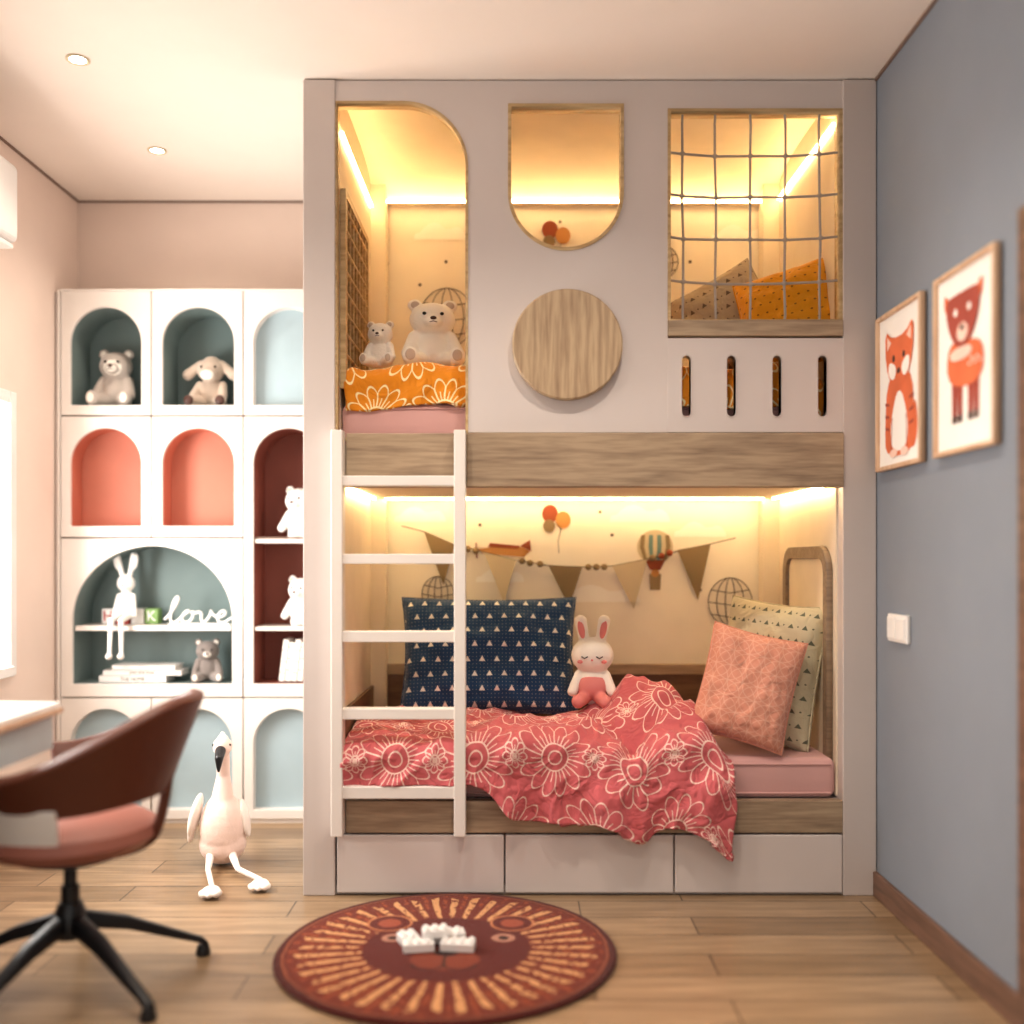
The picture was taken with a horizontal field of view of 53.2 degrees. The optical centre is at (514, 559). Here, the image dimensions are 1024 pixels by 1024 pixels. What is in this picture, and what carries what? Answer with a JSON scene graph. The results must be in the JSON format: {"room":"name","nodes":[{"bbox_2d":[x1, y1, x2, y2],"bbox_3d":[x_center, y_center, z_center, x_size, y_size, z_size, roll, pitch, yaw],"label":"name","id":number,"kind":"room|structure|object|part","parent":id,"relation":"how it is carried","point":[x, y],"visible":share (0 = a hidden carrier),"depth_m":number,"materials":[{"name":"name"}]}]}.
{"room":"bedroom","nodes":[
{"label":"bedroom","id":0,"kind":"room"},
{"bbox_2d":[0,140,77,773],"bbox_3d":[-2.060,-0.250,2.000,0.100,2.800,5.400,0,0,0],"label":"wall","id":1,"kind":"structure","parent":0,"point":[42,261],"depth_m":4.29,"materials":[{"name":"paint"}]},
{"bbox_2d":[0,388,9,402],"bbox_3d":[-2.034,-0.645,3.425,0.072,0.050,1.250,0,0,0],"label":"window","id":2,"kind":"structure","parent":1,"relation":"in","point":[4,394],"depth_m":4.01,"materials":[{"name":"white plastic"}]},
{"bbox_2d":[0,676,13,776],"bbox_3d":[-2.060,0.805,3.425,0.100,0.690,1.350,0,0,0],"label":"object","id":3,"kind":"structure","parent":1,"relation":"attached to","point":[6,684],"depth_m":4.05,"materials":[{"name":"paint"}]},
{"bbox_2d":[0,666,14,678],"bbox_3d":[-2.025,0.440,3.425,0.090,0.040,1.250,0,0,0],"label":"sill","id":4,"kind":"structure","parent":1,"relation":"attached to","point":[5,671],"depth_m":3.99,"materials":[{"name":"white plastic"}]},
{"bbox_2d":[0,391,16,674],"bbox_3d":[-2.034,-0.105,4.075,0.072,1.130,0.050,0,0,0],"label":"frame","id":5,"kind":"object","parent":1,"relation":"attached to","point":[8,411],"visible":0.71,"depth_m":4.05,"materials":[{"name":"white plastic"}]},
{"bbox_2d":[0,155,16,248],"bbox_3d":[-1.909,-1.286,3.311,0.198,0.308,0.862,0,0,0],"label":"air conditioner","id":6,"kind":"object","parent":1,"relation":"attached to","point":[8,172],"visible":1,"depth_m":3.65,"materials":[{"name":"white plastic"}]},
{"bbox_2d":[0,136,78,201],"bbox_3d":[-2.006,-1.646,1.995,0.008,0.008,5.390,0,0,0],"label":"trim","id":7,"kind":"structure","parent":1,"relation":"attached to","point":[1,138],"depth_m":4.29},
{"bbox_2d":[78,203,302,288],"bbox_3d":[-0.385,-0.250,4.750,3.450,2.800,0.100,0,0,0],"label":"wall","id":8,"kind":"structure","parent":0,"point":[121,245],"depth_m":4.70,"materials":[{"name":"paint"}]},
{"bbox_2d":[77,201,302,202],"bbox_3d":[-1.370,-1.646,4.696,1.280,0.008,0.008,0,0,0],"label":"trim","id":9,"kind":"structure","parent":8,"relation":"attached to","point":[79,201],"depth_m":4.69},
{"bbox_2d":[0,0,932,200],"bbox_3d":[-0.385,-1.700,2.050,3.450,0.100,5.500,0,0,0],"label":"ceiling","id":10,"kind":"structure","parent":0,"point":[217,85],"depth_m":3.38,"materials":[{"name":"paint"}]},
{"bbox_2d":[65,54,89,65],"bbox_3d":[-1.440,-1.646,3.366,0.076,0.006,0.076,0,0,0],"label":"recessed light","id":11,"kind":"object","parent":10,"relation":"in","point":[75,59],"visible":1,"depth_m":3.36,"materials":[{"name":"white"}]},
{"bbox_2d":[147,147,166,154],"bbox_3d":[-1.440,-1.646,4.113,0.076,0.006,0.076,0,0,0],"label":"recessed light","id":12,"kind":"object","parent":10,"relation":"in","point":[154,150],"visible":1,"depth_m":4.11,"materials":[{"name":"white"}]},
{"bbox_2d":[0,823,1008,1023],"bbox_3d":[-0.385,1.200,2.050,3.450,0.100,5.500,0,0,0],"label":"floor","id":13,"kind":"structure","parent":0,"point":[682,958],"depth_m":2.95,"materials":[{"name":"brown wood"}]},
{"bbox_2d":[0,702,62,768],"bbox_3d":[-1.638,0.774,2.310,0.736,0.752,1.130,0,0,0],"label":"desk","id":14,"kind":"object","parent":13,"relation":"on","point":[26,728],"visible":1,"depth_m":2.70,"materials":[{"name":"white wood"}]},
{"bbox_3d":[-1.291,0.477,2.322,0.012,0.093,1.045,0,0,0],"label":"drawer","id":15,"kind":"part","parent":14,"relation":"part of","materials":[{"name":"white wood"}]},
{"bbox_2d":[0,688,210,1023],"bbox_3d":[-1.222,0.755,2.779,0.733,0.787,0.730,0,0,-4],"label":"office chair","id":16,"kind":"object","parent":13,"relation":"on","point":[77,809],"visible":0.99,"depth_m":2.61,"materials":[{"name":"brown leather"}]},
{"bbox_3d":[-1.407,1.040,2.773,0.345,0.172,0.046,0,0,1],"label":"leg","id":17,"kind":"part","parent":16,"relation":"part of","materials":[{"name":"black metal"}]},
{"bbox_3d":[-1.271,1.040,2.579,0.046,0.172,0.345,0,0,19],"label":"leg","id":18,"kind":"part","parent":16,"relation":"part of","materials":[{"name":"black metal"}]},
{"bbox_3d":[-1.205,0.745,2.770,0.453,0.100,0.444,0,0,-4],"label":"seat","id":19,"kind":"part","parent":16,"relation":"part of","materials":[{"name":"fabric"}]},
{"bbox_3d":[-1.103,0.506,2.777,0.496,0.289,0.603,0,0,-4],"label":"backrest","id":20,"kind":"part","parent":16,"relation":"part of","materials":[{"name":"brown leather"}]},
{"bbox_3d":[-1.043,1.040,2.648,0.345,0.172,0.046,0,0,37],"label":"leg","id":21,"kind":"part","parent":16,"relation":"part of","materials":[{"name":"black metal"}]},
{"bbox_3d":[-1.039,1.040,2.886,0.345,0.172,0.046,0,0,-35],"label":"leg","id":22,"kind":"part","parent":16,"relation":"part of","materials":[{"name":"black metal"}]},
{"bbox_2d":[55,289,302,822],"bbox_3d":[-1.393,-0.016,4.577,1.230,2.332,0.241,0,0,0],"label":"shelving unit","id":23,"kind":"object","parent":13,"relation":"on","point":[198,493],"visible":0.75,"depth_m":4.51,"materials":[{"name":"wood"}]},
{"bbox_3d":[-1.787,0.867,4.470,0.391,0.526,0.020,0,0,0],"label":"door","id":24,"kind":"part","parent":23,"relation":"part of","materials":[{"name":"white wood"}]},
{"bbox_3d":[-1.787,-0.363,4.470,0.391,0.526,0.020,0,0,0],"label":"door","id":25,"kind":"part","parent":23,"relation":"part of","materials":[{"name":"wood"}]},
{"bbox_3d":[-1.787,-0.903,4.470,0.391,0.541,0.020,0,0,0],"label":"door","id":26,"kind":"part","parent":23,"relation":"part of","materials":[{"name":"white wood"}]},
{"bbox_2d":[85,350,135,404],"bbox_3d":[-1.793,-0.812,4.566,0.195,0.271,0.188,0,0,-3],"label":"teddy bear","id":27,"kind":"object","parent":23,"relation":"in","point":[116,386],"visible":0.94,"depth_m":4.55},
{"bbox_2d":[105,552,137,659],"bbox_3d":[-1.730,0.198,4.484,0.116,0.464,0.187,0,0,0],"label":"bunny figurine","id":28,"kind":"object","parent":23,"relation":"in","point":[125,606],"visible":0.99,"depth_m":4.52,"materials":[{"name":"white ceramic"}]},
{"bbox_2d":[102,608,161,623],"bbox_3d":[-1.727,0.253,4.606,0.252,0.069,0.058,0,0,0],"label":"blocks","id":29,"kind":"object","parent":23,"relation":"on","point":[144,615],"visible":0.67,"depth_m":4.58,"materials":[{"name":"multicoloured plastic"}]},
{"bbox_2d":[99,662,189,682],"bbox_3d":[-1.651,0.501,4.559,0.362,0.077,0.121,0,0,0],"label":"book stack","id":30,"kind":"object","parent":23,"relation":"in","point":[124,672],"visible":1,"depth_m":4.50,"materials":[{"name":"white paper"}]},
{"bbox_3d":[-1.586,0.252,4.470,0.792,0.692,0.020,0,0,0],"label":"door","id":31,"kind":"part","parent":23,"relation":"part of","materials":[{"name":"white wood"}]},
{"bbox_2d":[75,623,231,630],"bbox_3d":[-1.584,0.299,4.566,0.681,0.022,0.188,0,0,0],"label":"shelf","id":32,"kind":"object","parent":23,"relation":"attached to","point":[78,626],"depth_m":4.47,"materials":[{"name":"white wood"}]},
{"bbox_3d":[-1.387,0.867,4.470,0.395,0.526,0.020,0,0,0],"label":"door","id":33,"kind":"part","parent":23,"relation":"part of","materials":[{"name":"white wood"}]},
{"bbox_3d":[-1.387,-0.363,4.470,0.395,0.526,0.020,0,0,0],"label":"door","id":34,"kind":"part","parent":23,"relation":"part of","materials":[{"name":"wood"}]},
{"bbox_3d":[-1.387,-0.903,4.470,0.395,0.541,0.020,0,0,0],"label":"door","id":35,"kind":"part","parent":23,"relation":"part of","materials":[{"name":"white wood"}]},
{"bbox_2d":[164,596,231,624],"bbox_3d":[-1.401,0.223,4.520,0.304,0.129,0.020,0,0,0],"label":"love sign","id":36,"kind":"object","parent":23,"relation":"on","point":[177,598],"visible":0.99,"depth_m":4.51,"materials":[{"name":"white wood"}]},
{"bbox_2d":[191,638,222,682],"bbox_3d":[-1.365,0.446,4.534,0.136,0.190,0.132,0,0,-14],"label":"teddy bear","id":37,"kind":"object","parent":23,"relation":"in","point":[207,666],"visible":1,"depth_m":4.53},
{"bbox_2d":[183,356,233,404],"bbox_3d":[-1.365,-0.794,4.563,0.252,0.245,0.176,0,0,0],"label":"lamb","id":38,"kind":"object","parent":23,"relation":"in","point":[211,370],"visible":0.85,"depth_m":4.55},
{"bbox_3d":[-0.988,0.867,4.470,0.391,0.526,0.020,0,0,0],"label":"door","id":39,"kind":"part","parent":23,"relation":"part of","materials":[{"name":"white wood"}]},
{"bbox_3d":[-0.988,-0.014,4.470,0.391,1.224,0.020,0,0,0],"label":"door","id":40,"kind":"part","parent":23,"relation":"part of","materials":[{"name":"wood"}]},
{"bbox_3d":[-0.988,-0.903,4.470,0.391,0.541,0.020,0,0,0],"label":"door","id":41,"kind":"part","parent":23,"relation":"part of","materials":[{"name":"white wood"}]},
{"bbox_2d":[255,624,302,630],"bbox_3d":[-0.988,0.301,4.566,0.301,0.017,0.188,0,0,0],"label":"shelf","id":42,"kind":"object","parent":23,"relation":"attached to","point":[258,627],"depth_m":4.47,"materials":[{"name":"white wood"}]},
{"bbox_2d":[255,539,302,543],"bbox_3d":[-0.988,-0.083,4.566,0.301,0.017,0.188,0,0,0],"label":"shelf","id":43,"kind":"object","parent":23,"relation":"attached to","point":[257,541],"depth_m":4.47,"materials":[{"name":"white wood"}]},
{"bbox_2d":[278,486,302,536],"bbox_3d":[-0.960,-0.208,4.525,0.170,0.242,0.128,0,0,17],"label":"bear figurine","id":44,"kind":"object","parent":23,"relation":"on","point":[292,520],"visible":0.56,"depth_m":4.50,"materials":[{"name":"white ceramic"}]},
{"bbox_2d":[279,637,302,681],"bbox_3d":[-0.980,0.444,4.570,0.126,0.186,0.121,0,0,0],"label":"leaning books","id":45,"kind":"object","parent":23,"relation":"in","point":[291,668],"visible":0.83,"depth_m":4.51,"materials":[{"name":"paper"}]},
{"bbox_2d":[281,576,302,625],"bbox_3d":[-0.951,0.183,4.526,0.160,0.228,0.120,0,0,17],"label":"bear figurine","id":46,"kind":"object","parent":23,"relation":"on","point":[293,608],"visible":0.56,"depth_m":4.51,"materials":[{"name":"white ceramic"}]},
{"bbox_2d":[187,732,270,897],"bbox_3d":[-1.052,0.898,3.710,0.243,0.499,0.515,0,0,-24],"label":"flamingo","id":47,"kind":"object","parent":13,"relation":"on","point":[225,823],"visible":1,"depth_m":3.80,"materials":[{"name":"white fabric"}]},
{"bbox_3d":[-1.092,1.107,3.657,0.033,0.044,0.341,0,0,-16],"label":"leg","id":48,"kind":"part","parent":47,"relation":"part of","materials":[{"name":"white fabric"}]},
{"bbox_3d":[-0.984,1.107,3.694,0.047,0.044,0.311,0,0,-34],"label":"leg","id":49,"kind":"part","parent":47,"relation":"part of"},
{"bbox_2d":[273,893,616,1023],"bbox_3d":[-0.200,1.142,2.995,0.994,0.014,0.994,0,0,0],"label":"rug","id":50,"kind":"object","parent":13,"relation":"on","point":[530,958],"visible":1,"depth_m":2.88,"materials":[{"name":"brown carpet"}]},
{"bbox_2d":[397,923,475,953],"bbox_3d":[-0.232,1.106,3.008,0.231,0.057,0.147,0,0,-7],"label":"bricks","id":51,"kind":"object","parent":50,"relation":"on","point":[450,939],"visible":1,"depth_m":2.98,"materials":[{"name":"white plastic"}]},
{"bbox_2d":[303,80,875,895],"bbox_3d":[0.256,-0.248,4.082,1.964,2.796,1.232,0,0,0],"label":"bunk bed","id":52,"kind":"object","parent":13,"relation":"on","point":[575,353],"visible":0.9,"depth_m":3.51,"materials":[{"name":"greige lacquer"},{"name":"cream wallpaper"},{"name":"light ash wood"}]},
{"bbox_3d":[-0.603,0.675,3.940,0.014,0.290,0.760,0,0,0],"label":"wood panel","id":53,"kind":"part","parent":52,"relation":"part of","materials":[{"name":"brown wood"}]},
{"bbox_2d":[331,430,465,836],"bbox_3d":[-0.393,0.247,3.466,0.454,1.370,0.061,0,0,0],"label":"ladder","id":54,"kind":"object","parent":52,"relation":"attached to","point":[340,713],"visible":1,"depth_m":3.44,"materials":[{"name":"white wood"}]},
{"bbox_3d":[-0.600,0.247,3.466,0.039,1.370,0.061,0,0,0],"label":"rail","id":55,"kind":"part","parent":54,"relation":"part of","materials":[{"name":"white wood"}]},
{"bbox_3d":[-0.186,0.247,3.461,0.039,1.370,0.051,0,0,0],"label":"rail","id":56,"kind":"part","parent":54,"relation":"part of","materials":[{"name":"white wood"}]},
{"bbox_3d":[-0.324,1.041,3.517,0.572,0.199,0.036,0,0,0],"label":"drawer","id":57,"kind":"part","parent":52,"relation":"part of","materials":[{"name":"paint"}]},
{"bbox_3d":[0.253,0.655,4.390,1.740,0.330,0.020,0,0,0],"label":"wood panel","id":58,"kind":"part","parent":52,"relation":"part of","materials":[{"name":"brown wood"}]},
{"bbox_3d":[0.253,0.468,4.383,1.740,0.045,0.035,0,0,0],"label":"wood rail","id":59,"kind":"part","parent":52,"relation":"part of","materials":[{"name":"brown wood"}]},
{"bbox_2d":[402,526,735,608],"bbox_3d":[0.230,0.031,4.382,1.434,0.359,0.028,0,0,0],"label":"garland","id":60,"kind":"object","parent":52,"relation":"hanging from","point":[694,559],"visible":0.94,"depth_m":4.39},
{"bbox_2d":[394,220,758,623],"bbox_3d":[0.244,-0.561,4.396,1.706,1.802,0.006,0,0,0],"label":"wall decal","id":61,"kind":"object","parent":52,"relation":"attached to","point":[653,542],"visible":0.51,"depth_m":4.40,"materials":[{"name":"paper"}]},
{"bbox_2d":[649,574,660,589],"bbox_3d":[0.603,0.095,4.396,0.052,0.069,0.001,0,0,0],"label":"basket","id":62,"kind":"object","parent":61,"relation":"on","point":[655,579],"depth_m":4.39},
{"bbox_2d":[342,404,823,443],"bbox_3d":[0.253,-0.476,3.965,1.724,0.148,0.790,0,0,0],"label":"mattress","id":63,"kind":"object","parent":52,"relation":"on","point":[440,418],"visible":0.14,"depth_m":3.58,"materials":[{"name":"pink fabric"}]},
{"bbox_2d":[344,361,823,415],"bbox_3d":[0.240,-0.599,3.902,1.693,0.226,0.721,0,0,0],"label":"duvet","id":64,"kind":"object","parent":63,"relation":"on","point":[418,383],"visible":0.27,"depth_m":3.56,"materials":[{"name":"orange fabric"}]},
{"bbox_2d":[359,321,395,367],"bbox_3d":[-0.503,-0.800,3.775,0.127,0.176,0.122,0,0,6],"label":"plush","id":65,"kind":"object","parent":64,"relation":"on","point":[380,352],"visible":1,"depth_m":3.77},
{"bbox_2d":[401,300,464,365],"bbox_3d":[-0.305,-0.843,3.802,0.234,0.266,0.185,0,0,-7],"label":"plush","id":66,"kind":"object","parent":64,"relation":"on","point":[432,339],"visible":0.87,"depth_m":3.79},
{"bbox_2d":[671,258,757,368],"bbox_3d":[0.814,-0.915,3.938,0.521,0.512,0.196,0,0,20],"label":"pillow","id":67,"kind":"object","parent":64,"relation":"on","point":[698,304],"visible":0.3,"depth_m":3.90,"materials":[{"name":"fabric"}]},
{"bbox_2d":[732,258,829,361],"bbox_3d":[1.004,-0.880,3.736,0.430,0.464,0.205,0,0,18],"label":"pillow","id":68,"kind":"object","parent":64,"relation":"on","point":[801,299],"visible":0.35,"depth_m":3.69,"materials":[{"name":"fabric"}]},
{"bbox_3d":[0.253,-1.042,3.523,1.740,1.207,0.030,0,0,0],"label":"panel","id":69,"kind":"part","parent":52,"relation":"part of","materials":[{"name":"paint"}]},
{"bbox_3d":[0.255,1.041,3.517,0.575,0.199,0.036,0,0,0],"label":"drawer","id":70,"kind":"part","parent":52,"relation":"part of","materials":[{"name":"paint"}]},
{"bbox_2d":[466,734,833,796],"bbox_3d":[0.253,0.758,3.950,1.724,0.140,0.820,0,0,0],"label":"mattress","id":71,"kind":"object","parent":52,"relation":"on","point":[760,772],"visible":0.26,"depth_m":3.54,"materials":[{"name":"pink fabric"}]},
{"bbox_2d":[340,674,736,861],"bbox_3d":[0.080,0.724,3.763,1.371,0.584,0.723,0,0,0],"label":"duvet","id":72,"kind":"object","parent":71,"relation":"on","point":[642,764],"visible":0.88,"depth_m":3.46,"materials":[{"name":"pink fabric"}]},
{"bbox_2d":[400,597,577,713],"bbox_3d":[-0.105,0.385,4.115,0.718,0.466,0.282,0,0,-3],"label":"pillow","id":73,"kind":"object","parent":72,"relation":"on","point":[519,659],"visible":0.91,"depth_m":4.03,"materials":[{"name":"fabric"}]},
{"bbox_2d":[567,615,615,707],"bbox_3d":[0.293,0.383,3.880,0.188,0.343,0.190,0,0,6],"label":"plush bunny","id":74,"kind":"object","parent":72,"relation":"on","point":[592,681],"visible":1,"depth_m":3.88,"materials":[{"name":"fabric"}]},
{"bbox_2d":[694,621,808,755],"bbox_3d":[0.825,0.450,3.626,0.412,0.461,0.224,0,0,18],"label":"pillow","id":75,"kind":"object","parent":71,"relation":"on","point":[746,693],"visible":0.98,"depth_m":3.56,"materials":[{"name":"fabric"}]},
{"bbox_2d":[728,595,822,751],"bbox_3d":[0.948,0.415,3.815,0.468,0.560,0.236,0,0,34],"label":"dotted pillow","id":76,"kind":"object","parent":71,"relation":"on","point":[784,622],"visible":0.48,"depth_m":3.68,"materials":[{"name":"beige fabric"}]},
{"bbox_2d":[671,114,837,318],"bbox_3d":[0.824,-1.183,3.528,0.580,0.716,0.018,0,0,0],"label":"net","id":77,"kind":"object","parent":52,"relation":"on","point":[682,153],"visible":0.96,"depth_m":3.53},
{"bbox_3d":[0.824,-0.794,3.534,0.599,0.055,0.081,0,0,0],"label":"net sill","id":78,"kind":"part","parent":52,"relation":"part of","materials":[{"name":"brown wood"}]},
{"bbox_3d":[0.835,1.041,3.517,0.574,0.199,0.036,0,0,0],"label":"drawer","id":79,"kind":"part","parent":52,"relation":"part of","materials":[{"name":"paint"}]},
{"bbox_3d":[1.112,0.355,3.885,0.008,0.750,0.530,0,0,0],"label":"headboard panel","id":80,"kind":"part","parent":52,"relation":"part of","materials":[{"name":"beige wood"}]},
{"bbox_3d":[1.105,0.350,3.885,0.022,0.800,0.590,0,0,0],"label":"headboard frame","id":81,"kind":"part","parent":52,"relation":"part of","materials":[{"name":"beige wood"}]},
{"bbox_2d":[876,0,1023,991],"bbox_3d":[1.290,-0.250,2.000,0.100,2.800,5.400,0,0,0],"label":"wall","id":82,"kind":"structure","parent":0,"point":[950,103],"depth_m":2.88,"materials":[{"name":"blue paint"}]},
{"bbox_2d":[887,613,909,644],"bbox_3d":[1.230,0.220,3.283,0.019,0.090,0.165,0,0,0],"label":"light switch","id":83,"kind":"object","parent":82,"relation":"attached to","point":[898,626],"visible":1,"depth_m":3.25,"materials":[{"name":"white plastic"}]},
{"bbox_2d":[875,291,925,472],"bbox_3d":[1.225,-0.552,3.260,0.020,0.515,0.380,0,0,0],"label":"print","id":84,"kind":"object","parent":82,"relation":"attached to","point":[900,333],"visible":1,"depth_m":3.24,"materials":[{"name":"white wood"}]},
{"bbox_2d":[875,0,937,80],"bbox_3d":[1.236,-1.645,1.399,0.008,0.010,4.198,0,0,0],"label":"trim","id":85,"kind":"structure","parent":82,"relation":"attached to","point":[933,2],"depth_m":3.22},
{"bbox_2d":[873,871,1017,1023],"bbox_3d":[1.232,1.107,1.399,0.015,0.085,4.199,0,0,0],"label":"baseboard","id":86,"kind":"structure","parent":82,"relation":"attached to","point":[993,989],"depth_m":2.87,"materials":[{"name":"brown wood"}]},
{"bbox_2d":[933,241,1000,458],"bbox_3d":[1.225,-0.552,2.785,0.020,0.515,0.380,0,0,0],"label":"print","id":87,"kind":"object","parent":82,"relation":"attached to","point":[967,298],"visible":1,"depth_m":2.76,"materials":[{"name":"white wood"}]},
{"bbox_3d":[1.226,-0.445,2.850,0.001,0.110,0.036,0,0,0],"label":"leg","id":88,"kind":"part","parent":87,"relation":"part of","materials":[{"name":"paper"}]},
{"bbox_3d":[1.226,-0.445,2.815,0.001,0.110,0.036,0,0,0],"label":"leg","id":89,"kind":"part","parent":87,"relation":"part of","materials":[{"name":"paper"}]},
{"bbox_3d":[1.226,-0.445,2.750,0.001,0.110,0.036,0,0,0],"label":"leg","id":90,"kind":"part","parent":87,"relation":"part of","materials":[{"name":"red paper"}]},
{"bbox_3d":[1.226,-0.445,2.715,0.001,0.110,0.036,0,0,0],"label":"leg","id":91,"kind":"part","parent":87,"relation":"part of","materials":[{"name":"paper"}]},
{"bbox_2d":[1018,206,1023,1023],"bbox_3d":[1.228,0.150,2.440,0.021,2.000,0.080,0,0,0],"label":"door frame","id":92,"kind":"structure","parent":82,"relation":"attached to","point":[1021,210],"depth_m":2.46,"materials":[{"name":"brown wood"}]}
]}

